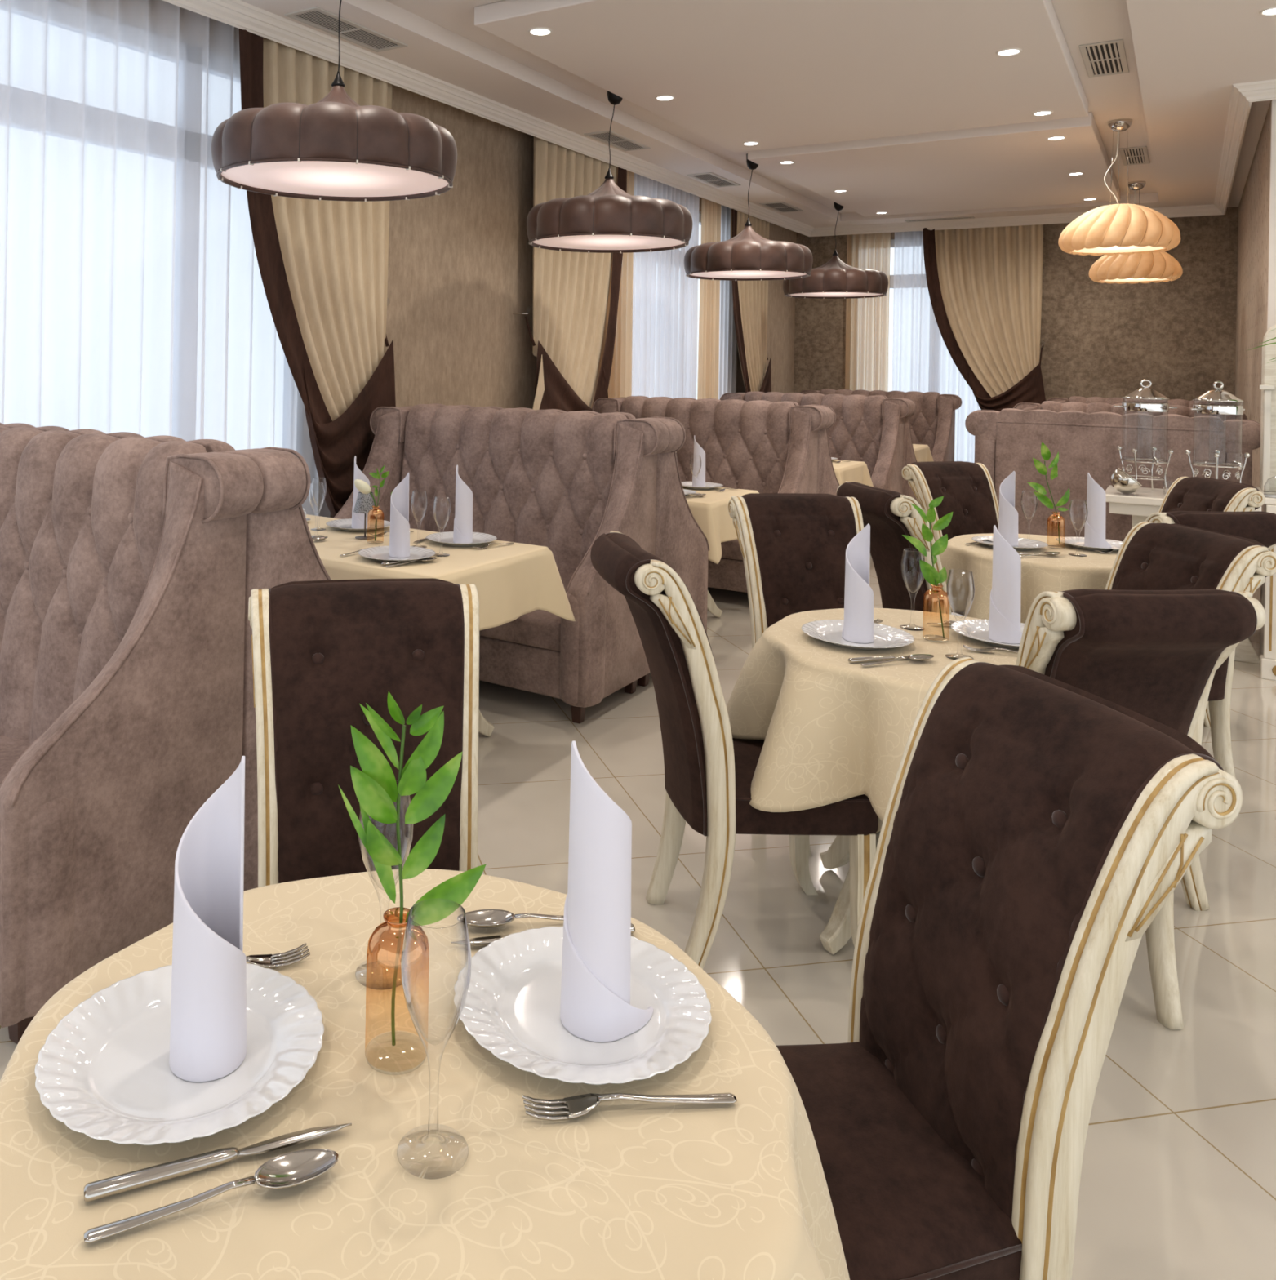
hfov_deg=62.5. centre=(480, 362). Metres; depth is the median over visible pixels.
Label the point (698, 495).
spoon
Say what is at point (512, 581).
tablecloth
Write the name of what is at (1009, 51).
recessed light
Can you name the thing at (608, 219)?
pendant lamp
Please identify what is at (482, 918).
spoon
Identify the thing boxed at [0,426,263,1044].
sofa
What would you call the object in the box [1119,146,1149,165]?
ceiling vent
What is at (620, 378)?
curtain
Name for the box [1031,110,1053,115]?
recessed light
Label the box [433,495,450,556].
champagne flute
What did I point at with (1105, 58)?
ceiling vent
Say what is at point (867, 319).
curtain
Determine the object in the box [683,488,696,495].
dinner plate
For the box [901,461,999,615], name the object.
dining chair
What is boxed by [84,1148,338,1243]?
spoon
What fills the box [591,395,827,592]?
sofa
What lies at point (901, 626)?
champagne flute
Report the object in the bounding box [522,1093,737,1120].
fork
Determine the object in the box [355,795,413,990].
champagne flute
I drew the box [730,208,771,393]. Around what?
drape
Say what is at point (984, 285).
drape
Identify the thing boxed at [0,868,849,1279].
tablecloth
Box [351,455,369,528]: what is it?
rolled napkin
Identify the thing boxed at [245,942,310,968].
fork
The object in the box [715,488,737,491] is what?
fork
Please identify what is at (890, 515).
dining chair
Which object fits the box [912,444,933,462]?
tablecloth
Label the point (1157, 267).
pendant lamp
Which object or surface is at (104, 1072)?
dinner plate
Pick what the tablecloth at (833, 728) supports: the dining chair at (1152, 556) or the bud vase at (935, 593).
the bud vase at (935, 593)
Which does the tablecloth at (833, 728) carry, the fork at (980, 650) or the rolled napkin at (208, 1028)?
the fork at (980, 650)
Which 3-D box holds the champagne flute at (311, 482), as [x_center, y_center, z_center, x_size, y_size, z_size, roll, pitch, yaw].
[-0.678,0.613,4.285,0.067,0.222,0.067,1,0,34]
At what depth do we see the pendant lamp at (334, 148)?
3.96 m
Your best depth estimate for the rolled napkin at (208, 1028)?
1.06 m
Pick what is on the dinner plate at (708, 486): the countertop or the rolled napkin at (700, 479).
the rolled napkin at (700, 479)
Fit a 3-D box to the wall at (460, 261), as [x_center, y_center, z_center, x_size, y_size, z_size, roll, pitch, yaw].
[-0.587,-0.161,6.098,0.140,3.300,15.400,1,0,34]
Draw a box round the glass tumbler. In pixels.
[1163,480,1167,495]
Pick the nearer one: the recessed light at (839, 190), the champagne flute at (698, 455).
the champagne flute at (698, 455)
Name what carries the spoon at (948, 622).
on the tablecloth at (833, 728)
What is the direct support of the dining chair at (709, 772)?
on the floor
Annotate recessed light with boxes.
[528,26,552,35]
[654,94,675,101]
[742,141,759,145]
[778,160,794,164]
[833,189,847,192]
[875,211,887,213]
[995,48,1022,56]
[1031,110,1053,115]
[1046,135,1066,140]
[1067,172,1084,175]
[1082,197,1097,200]
[1258,6,1275,15]
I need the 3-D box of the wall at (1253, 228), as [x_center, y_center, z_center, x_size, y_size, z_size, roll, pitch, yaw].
[5.932,-0.042,7.871,0.140,3.300,5.090,1,0,34]
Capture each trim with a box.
[162,0,1275,236]
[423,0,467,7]
[1266,99,1275,330]
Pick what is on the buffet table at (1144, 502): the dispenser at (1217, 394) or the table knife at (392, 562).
the dispenser at (1217, 394)
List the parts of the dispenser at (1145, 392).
handle, leg, leg, tank, lid, lid knob, leg, leg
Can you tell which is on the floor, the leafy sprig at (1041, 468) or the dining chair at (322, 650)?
the dining chair at (322, 650)
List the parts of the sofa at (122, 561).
leg, backrest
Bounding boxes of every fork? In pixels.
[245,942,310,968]
[339,547,367,555]
[473,542,513,548]
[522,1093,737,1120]
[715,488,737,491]
[873,618,883,623]
[963,644,1017,653]
[964,539,993,544]
[1094,549,1119,553]
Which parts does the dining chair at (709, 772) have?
post, backrest, post, leg, seat, leg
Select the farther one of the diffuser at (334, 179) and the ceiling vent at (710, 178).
the ceiling vent at (710, 178)
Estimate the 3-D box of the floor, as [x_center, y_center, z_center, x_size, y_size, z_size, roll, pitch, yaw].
[3.038,1.586,3.597,9.000,0.060,15.400,1,0,34]
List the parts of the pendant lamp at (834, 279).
lamp shade, cord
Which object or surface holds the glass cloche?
on the countertop
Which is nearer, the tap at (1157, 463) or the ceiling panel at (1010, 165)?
the tap at (1157, 463)
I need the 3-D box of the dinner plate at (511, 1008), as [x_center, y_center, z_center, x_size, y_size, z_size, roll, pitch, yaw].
[0.114,0.727,1.171,0.289,0.022,0.288,1,0,5]
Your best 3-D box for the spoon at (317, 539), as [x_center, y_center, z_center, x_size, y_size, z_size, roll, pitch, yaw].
[-0.703,0.715,4.138,0.216,0.014,0.037,1,0,-42]
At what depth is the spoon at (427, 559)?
3.76 m
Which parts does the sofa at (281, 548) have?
backrest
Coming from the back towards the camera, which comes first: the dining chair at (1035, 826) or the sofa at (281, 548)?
the sofa at (281, 548)
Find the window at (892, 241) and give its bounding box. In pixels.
[889,239,894,288]
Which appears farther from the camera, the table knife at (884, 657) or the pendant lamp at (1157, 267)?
the pendant lamp at (1157, 267)
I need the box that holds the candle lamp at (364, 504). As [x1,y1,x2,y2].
[353,492,374,539]
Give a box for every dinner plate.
[35,963,324,1145]
[302,508,310,520]
[325,518,390,531]
[358,546,435,562]
[426,531,497,546]
[453,925,711,1084]
[681,481,723,489]
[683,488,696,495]
[801,619,914,649]
[950,619,1024,648]
[971,535,1048,550]
[1056,536,1122,551]
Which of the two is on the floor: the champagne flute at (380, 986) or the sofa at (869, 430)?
the sofa at (869, 430)
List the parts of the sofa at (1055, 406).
backrest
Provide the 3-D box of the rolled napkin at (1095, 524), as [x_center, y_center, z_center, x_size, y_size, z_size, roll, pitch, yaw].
[2.602,0.623,4.353,0.098,0.313,0.080,1,0,37]
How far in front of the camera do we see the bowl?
5.42 m
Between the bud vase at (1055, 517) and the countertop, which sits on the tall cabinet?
the countertop
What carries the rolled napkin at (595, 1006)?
on the dinner plate at (511, 1008)
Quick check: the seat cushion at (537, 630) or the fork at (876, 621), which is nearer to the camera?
the fork at (876, 621)
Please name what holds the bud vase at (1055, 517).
on the tablecloth at (1063, 571)
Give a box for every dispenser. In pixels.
[1112,379,1177,493]
[1185,381,1249,483]
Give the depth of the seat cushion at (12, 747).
2.83 m
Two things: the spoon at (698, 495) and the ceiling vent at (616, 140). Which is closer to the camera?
the spoon at (698, 495)
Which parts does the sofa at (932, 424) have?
backrest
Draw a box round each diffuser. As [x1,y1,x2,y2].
[221,160,448,196]
[532,235,684,249]
[689,270,805,278]
[790,292,879,297]
[1072,245,1164,253]
[1104,277,1167,281]
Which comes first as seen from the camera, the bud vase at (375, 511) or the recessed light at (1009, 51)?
the bud vase at (375, 511)
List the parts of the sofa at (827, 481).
backrest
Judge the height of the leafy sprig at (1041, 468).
0.425 m
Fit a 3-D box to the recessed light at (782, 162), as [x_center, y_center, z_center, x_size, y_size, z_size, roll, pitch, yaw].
[2.415,-1.573,8.146,0.120,0.006,0.120,1,0,34]
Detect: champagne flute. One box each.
[308,482,324,537]
[310,478,326,530]
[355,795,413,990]
[396,898,471,1179]
[410,489,427,547]
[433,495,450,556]
[689,454,701,494]
[899,548,924,631]
[945,569,974,659]
[1020,490,1037,538]
[1067,499,1088,556]
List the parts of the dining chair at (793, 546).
post, backrest, leg, post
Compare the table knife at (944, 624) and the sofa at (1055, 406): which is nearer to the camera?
the table knife at (944, 624)
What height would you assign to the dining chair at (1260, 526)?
1.041 m
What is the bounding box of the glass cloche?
[1263,475,1275,497]
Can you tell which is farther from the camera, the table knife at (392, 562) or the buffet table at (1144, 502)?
the buffet table at (1144, 502)
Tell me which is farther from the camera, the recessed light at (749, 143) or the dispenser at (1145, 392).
the recessed light at (749, 143)
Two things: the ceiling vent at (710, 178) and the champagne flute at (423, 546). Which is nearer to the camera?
the champagne flute at (423, 546)
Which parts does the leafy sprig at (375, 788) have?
stem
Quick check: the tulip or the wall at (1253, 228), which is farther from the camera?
the wall at (1253, 228)
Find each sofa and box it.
[0,422,331,891]
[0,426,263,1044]
[333,404,670,724]
[400,403,709,686]
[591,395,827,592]
[614,395,839,495]
[720,391,911,493]
[736,391,918,502]
[800,388,961,503]
[964,408,1260,542]
[1013,400,1247,421]
[1046,395,1231,407]
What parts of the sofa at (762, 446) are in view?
backrest, seat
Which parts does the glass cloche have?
plate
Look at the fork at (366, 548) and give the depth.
3.90 m
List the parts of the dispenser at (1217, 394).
leg, handle, leg, tank, leg, lid, lid knob, leg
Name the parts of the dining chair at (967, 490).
post, backrest, seat, post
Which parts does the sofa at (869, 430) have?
backrest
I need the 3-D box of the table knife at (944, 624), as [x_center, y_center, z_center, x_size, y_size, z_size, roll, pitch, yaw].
[1.409,0.756,2.986,0.239,0.011,0.019,1,0,-2]
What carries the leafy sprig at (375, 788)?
on the bud vase at (385, 943)
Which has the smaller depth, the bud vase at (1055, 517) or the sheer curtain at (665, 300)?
the bud vase at (1055, 517)
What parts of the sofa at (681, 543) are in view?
backrest, leg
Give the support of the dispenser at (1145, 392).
on the buffet table at (1144, 502)
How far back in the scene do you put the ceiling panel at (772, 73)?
5.43 m
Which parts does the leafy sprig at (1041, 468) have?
stem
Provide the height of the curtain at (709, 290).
3.080 m
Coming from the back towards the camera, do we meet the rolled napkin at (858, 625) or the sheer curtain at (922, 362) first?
the sheer curtain at (922, 362)
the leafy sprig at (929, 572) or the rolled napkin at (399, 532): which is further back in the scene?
the rolled napkin at (399, 532)
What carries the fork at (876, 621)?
on the tablecloth at (833, 728)
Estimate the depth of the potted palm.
5.28 m
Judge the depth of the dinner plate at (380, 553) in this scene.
3.88 m
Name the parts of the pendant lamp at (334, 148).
lamp shade, cord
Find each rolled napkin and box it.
[168,755,246,1081]
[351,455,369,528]
[389,472,409,557]
[453,464,472,543]
[560,740,653,1042]
[692,435,705,487]
[841,523,873,643]
[988,524,1022,644]
[998,471,1017,546]
[1084,472,1111,548]
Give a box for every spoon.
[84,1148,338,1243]
[312,536,328,541]
[369,530,413,536]
[385,557,436,566]
[457,909,564,928]
[685,493,706,497]
[860,653,933,666]
[943,620,959,625]
[1020,551,1061,556]
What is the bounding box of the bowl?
[1110,467,1142,493]
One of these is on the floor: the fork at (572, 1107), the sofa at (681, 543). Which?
the sofa at (681, 543)
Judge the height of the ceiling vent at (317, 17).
0.008 m
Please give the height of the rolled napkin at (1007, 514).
0.312 m
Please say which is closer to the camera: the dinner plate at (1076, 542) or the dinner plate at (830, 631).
the dinner plate at (830, 631)
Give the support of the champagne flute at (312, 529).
on the tablecloth at (512, 581)
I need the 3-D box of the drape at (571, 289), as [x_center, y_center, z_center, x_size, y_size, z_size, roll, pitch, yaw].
[0.694,-0.300,7.572,0.231,2.594,1.392,1,0,38]
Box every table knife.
[83,1123,351,1202]
[381,556,435,565]
[413,537,427,542]
[451,923,635,946]
[848,655,907,662]
[927,622,949,625]
[1017,552,1031,555]
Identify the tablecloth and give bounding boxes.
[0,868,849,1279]
[304,514,575,631]
[682,486,759,564]
[726,608,1018,821]
[831,459,873,486]
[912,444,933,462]
[938,533,1118,623]
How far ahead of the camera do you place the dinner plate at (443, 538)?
4.24 m
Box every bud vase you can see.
[364,906,429,1075]
[367,505,383,544]
[922,584,949,642]
[1046,511,1065,549]
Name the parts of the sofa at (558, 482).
backrest, seat, leg, leg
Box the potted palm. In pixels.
[1248,328,1275,363]
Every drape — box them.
[239,28,395,518]
[512,136,626,412]
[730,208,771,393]
[922,224,1045,411]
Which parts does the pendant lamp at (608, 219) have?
lamp shade, cord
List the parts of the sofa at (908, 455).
backrest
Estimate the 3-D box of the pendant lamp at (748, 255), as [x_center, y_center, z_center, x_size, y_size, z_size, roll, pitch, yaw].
[2.155,-1.181,8.307,0.994,0.980,1.011,1,0,-10]
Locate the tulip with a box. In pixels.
[354,479,377,541]
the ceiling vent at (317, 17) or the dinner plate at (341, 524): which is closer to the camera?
the dinner plate at (341, 524)
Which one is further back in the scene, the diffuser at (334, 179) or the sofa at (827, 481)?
the sofa at (827, 481)
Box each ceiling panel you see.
[474,0,1088,152]
[747,111,1120,216]
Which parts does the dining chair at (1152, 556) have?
post, backrest, post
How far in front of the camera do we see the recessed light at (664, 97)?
6.24 m
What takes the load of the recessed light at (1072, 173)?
in the ceiling
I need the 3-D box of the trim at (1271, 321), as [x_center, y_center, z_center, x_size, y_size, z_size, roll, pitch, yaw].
[4.486,0.057,5.762,0.162,3.050,0.047,1,0,34]
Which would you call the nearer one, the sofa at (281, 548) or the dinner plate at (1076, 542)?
the sofa at (281, 548)
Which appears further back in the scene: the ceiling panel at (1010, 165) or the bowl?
the ceiling panel at (1010, 165)
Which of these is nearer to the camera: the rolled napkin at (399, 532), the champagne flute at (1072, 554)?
the rolled napkin at (399, 532)
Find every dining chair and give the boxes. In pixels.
[248,577,479,887]
[590,530,878,968]
[728,493,863,857]
[776,657,1242,1279]
[836,481,951,614]
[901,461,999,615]
[1015,588,1266,1029]
[1105,521,1275,911]
[1144,511,1275,777]
[1157,476,1265,727]
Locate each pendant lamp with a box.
[211,0,457,202]
[526,90,692,253]
[684,153,813,280]
[782,201,888,298]
[1057,118,1180,255]
[1088,181,1182,284]
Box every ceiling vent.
[284,6,408,52]
[583,130,650,151]
[687,172,740,187]
[759,201,803,213]
[904,216,974,222]
[1078,39,1128,77]
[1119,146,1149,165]
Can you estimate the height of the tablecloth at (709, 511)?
0.305 m
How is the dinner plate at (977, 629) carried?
on the tablecloth at (833, 728)
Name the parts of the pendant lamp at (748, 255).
lamp shade, cord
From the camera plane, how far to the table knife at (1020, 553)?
4.15 m
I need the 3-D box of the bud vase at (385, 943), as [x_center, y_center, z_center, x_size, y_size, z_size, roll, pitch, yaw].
[-0.088,0.660,1.094,0.066,0.149,0.066,1,0,0]
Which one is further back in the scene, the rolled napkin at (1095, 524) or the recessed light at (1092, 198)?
the recessed light at (1092, 198)
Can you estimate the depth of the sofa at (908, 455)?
8.99 m
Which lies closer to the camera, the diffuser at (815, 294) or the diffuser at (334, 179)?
the diffuser at (334, 179)
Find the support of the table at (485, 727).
on the floor
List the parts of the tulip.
stem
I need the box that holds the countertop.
[1255,486,1275,505]
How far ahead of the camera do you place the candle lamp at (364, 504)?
4.25 m
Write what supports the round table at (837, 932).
on the floor
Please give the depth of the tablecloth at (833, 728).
2.54 m
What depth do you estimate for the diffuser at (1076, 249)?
7.04 m
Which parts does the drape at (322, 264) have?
drape panel, tie cord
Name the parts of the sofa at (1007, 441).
backrest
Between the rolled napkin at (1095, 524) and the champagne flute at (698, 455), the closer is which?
the rolled napkin at (1095, 524)
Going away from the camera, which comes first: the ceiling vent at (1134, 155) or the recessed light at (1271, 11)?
the recessed light at (1271, 11)
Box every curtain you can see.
[0,0,330,517]
[605,166,634,398]
[631,173,699,399]
[697,197,720,399]
[718,204,737,399]
[844,232,890,391]
[892,231,981,462]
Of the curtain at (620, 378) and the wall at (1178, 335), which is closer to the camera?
the curtain at (620, 378)
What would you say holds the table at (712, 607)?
on the floor
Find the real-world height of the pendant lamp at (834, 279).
0.980 m
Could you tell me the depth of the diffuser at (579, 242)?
6.36 m
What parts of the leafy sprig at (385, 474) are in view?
stem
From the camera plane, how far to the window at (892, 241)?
11.73 m
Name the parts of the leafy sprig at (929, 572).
stem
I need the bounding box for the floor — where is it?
[0,554,1275,1279]
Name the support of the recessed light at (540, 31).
in the ceiling
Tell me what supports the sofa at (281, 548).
on the floor
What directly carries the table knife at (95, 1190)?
on the tablecloth at (621, 1189)
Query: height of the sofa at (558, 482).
1.275 m
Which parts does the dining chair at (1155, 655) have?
post, backrest, post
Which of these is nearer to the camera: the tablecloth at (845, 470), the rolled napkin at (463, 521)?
the rolled napkin at (463, 521)
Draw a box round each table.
[478,710,494,736]
[706,591,722,617]
[819,817,882,954]
[1105,484,1261,664]
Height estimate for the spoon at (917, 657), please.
0.014 m
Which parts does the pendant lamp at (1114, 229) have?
cord, lamp shade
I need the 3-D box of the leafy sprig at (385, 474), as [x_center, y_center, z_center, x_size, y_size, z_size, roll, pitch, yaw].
[-0.401,0.537,4.154,0.106,0.253,0.029,1,0,9]
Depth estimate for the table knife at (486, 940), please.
1.30 m
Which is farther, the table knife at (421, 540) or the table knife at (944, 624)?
the table knife at (421, 540)
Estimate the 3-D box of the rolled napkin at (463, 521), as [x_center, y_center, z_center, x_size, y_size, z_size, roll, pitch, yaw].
[-0.069,0.574,4.195,0.080,0.312,0.078,1,0,-40]
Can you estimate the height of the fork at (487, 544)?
0.014 m
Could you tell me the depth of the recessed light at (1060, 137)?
7.13 m
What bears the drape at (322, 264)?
hanging from the ceiling
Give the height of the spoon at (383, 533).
0.014 m
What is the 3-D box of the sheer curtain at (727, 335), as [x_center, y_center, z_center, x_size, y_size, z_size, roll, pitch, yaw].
[2.466,-0.025,10.326,0.052,3.080,0.576,1,0,34]
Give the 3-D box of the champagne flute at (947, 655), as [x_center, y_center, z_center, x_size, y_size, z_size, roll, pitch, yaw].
[1.232,0.647,2.653,0.067,0.222,0.067,1,0,34]
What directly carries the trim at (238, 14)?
attached to the wall at (1253, 228)
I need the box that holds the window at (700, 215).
[698,213,701,225]
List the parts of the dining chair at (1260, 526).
post, backrest, post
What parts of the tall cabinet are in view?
panel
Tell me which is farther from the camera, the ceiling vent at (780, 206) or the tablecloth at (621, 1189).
the ceiling vent at (780, 206)
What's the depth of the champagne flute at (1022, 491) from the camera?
4.47 m
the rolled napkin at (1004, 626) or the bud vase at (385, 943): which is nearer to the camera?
the bud vase at (385, 943)
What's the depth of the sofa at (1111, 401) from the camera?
9.88 m
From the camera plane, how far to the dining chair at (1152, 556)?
3.00 m
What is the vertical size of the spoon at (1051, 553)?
0.014 m
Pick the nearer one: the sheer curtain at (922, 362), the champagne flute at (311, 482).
the champagne flute at (311, 482)
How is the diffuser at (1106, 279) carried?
attached to the pendant lamp at (1157, 267)
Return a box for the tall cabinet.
[1255,324,1275,680]
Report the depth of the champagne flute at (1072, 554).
4.17 m
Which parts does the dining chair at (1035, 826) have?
seat, post, backrest, post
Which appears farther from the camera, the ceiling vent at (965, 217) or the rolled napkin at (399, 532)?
the ceiling vent at (965, 217)
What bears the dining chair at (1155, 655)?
on the floor
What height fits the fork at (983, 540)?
0.014 m
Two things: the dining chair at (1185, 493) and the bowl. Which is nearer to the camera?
the dining chair at (1185, 493)
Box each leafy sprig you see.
[337,691,485,1045]
[368,465,392,527]
[902,496,952,638]
[1027,441,1069,543]
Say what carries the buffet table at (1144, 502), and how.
on the floor
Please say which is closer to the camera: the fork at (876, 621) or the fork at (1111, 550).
the fork at (876, 621)
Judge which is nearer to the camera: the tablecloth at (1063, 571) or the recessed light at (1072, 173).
the tablecloth at (1063, 571)
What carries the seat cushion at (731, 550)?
on the sofa at (762, 446)
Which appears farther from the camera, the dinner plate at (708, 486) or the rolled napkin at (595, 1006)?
the dinner plate at (708, 486)
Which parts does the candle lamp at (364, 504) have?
lamp shade, stem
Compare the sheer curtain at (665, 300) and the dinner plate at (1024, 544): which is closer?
the dinner plate at (1024, 544)
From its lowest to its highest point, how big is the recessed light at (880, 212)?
0.006 m
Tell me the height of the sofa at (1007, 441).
1.275 m
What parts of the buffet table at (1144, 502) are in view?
leg panel, leg panel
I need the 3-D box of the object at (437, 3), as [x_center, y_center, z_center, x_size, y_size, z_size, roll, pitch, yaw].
[-0.207,-1.669,2.664,2.320,0.090,3.430,1,0,34]
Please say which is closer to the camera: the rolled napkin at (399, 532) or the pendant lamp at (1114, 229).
the rolled napkin at (399, 532)
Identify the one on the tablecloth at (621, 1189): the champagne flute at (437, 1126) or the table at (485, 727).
the champagne flute at (437, 1126)
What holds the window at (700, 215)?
in the wall at (460, 261)
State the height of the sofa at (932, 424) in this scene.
1.275 m
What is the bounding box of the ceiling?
[240,0,1275,227]
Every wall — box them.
[329,84,796,518]
[793,206,1238,404]
[1235,100,1271,602]
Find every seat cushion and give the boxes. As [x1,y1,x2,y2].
[0,734,31,785]
[479,609,560,651]
[720,538,743,560]
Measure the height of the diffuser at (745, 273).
0.001 m
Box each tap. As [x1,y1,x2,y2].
[1151,456,1159,465]
[1231,454,1243,470]
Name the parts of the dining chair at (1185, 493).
post, backrest, post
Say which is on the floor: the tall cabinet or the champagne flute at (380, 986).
the tall cabinet
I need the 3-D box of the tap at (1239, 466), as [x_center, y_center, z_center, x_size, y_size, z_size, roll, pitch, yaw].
[3.882,0.510,5.298,0.046,0.080,0.047,1,0,34]
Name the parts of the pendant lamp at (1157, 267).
lamp shade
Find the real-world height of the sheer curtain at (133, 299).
3.080 m
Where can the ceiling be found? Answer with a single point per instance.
(1184, 58)
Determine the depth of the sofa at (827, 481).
6.93 m
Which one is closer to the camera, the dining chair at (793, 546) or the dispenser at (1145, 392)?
the dining chair at (793, 546)

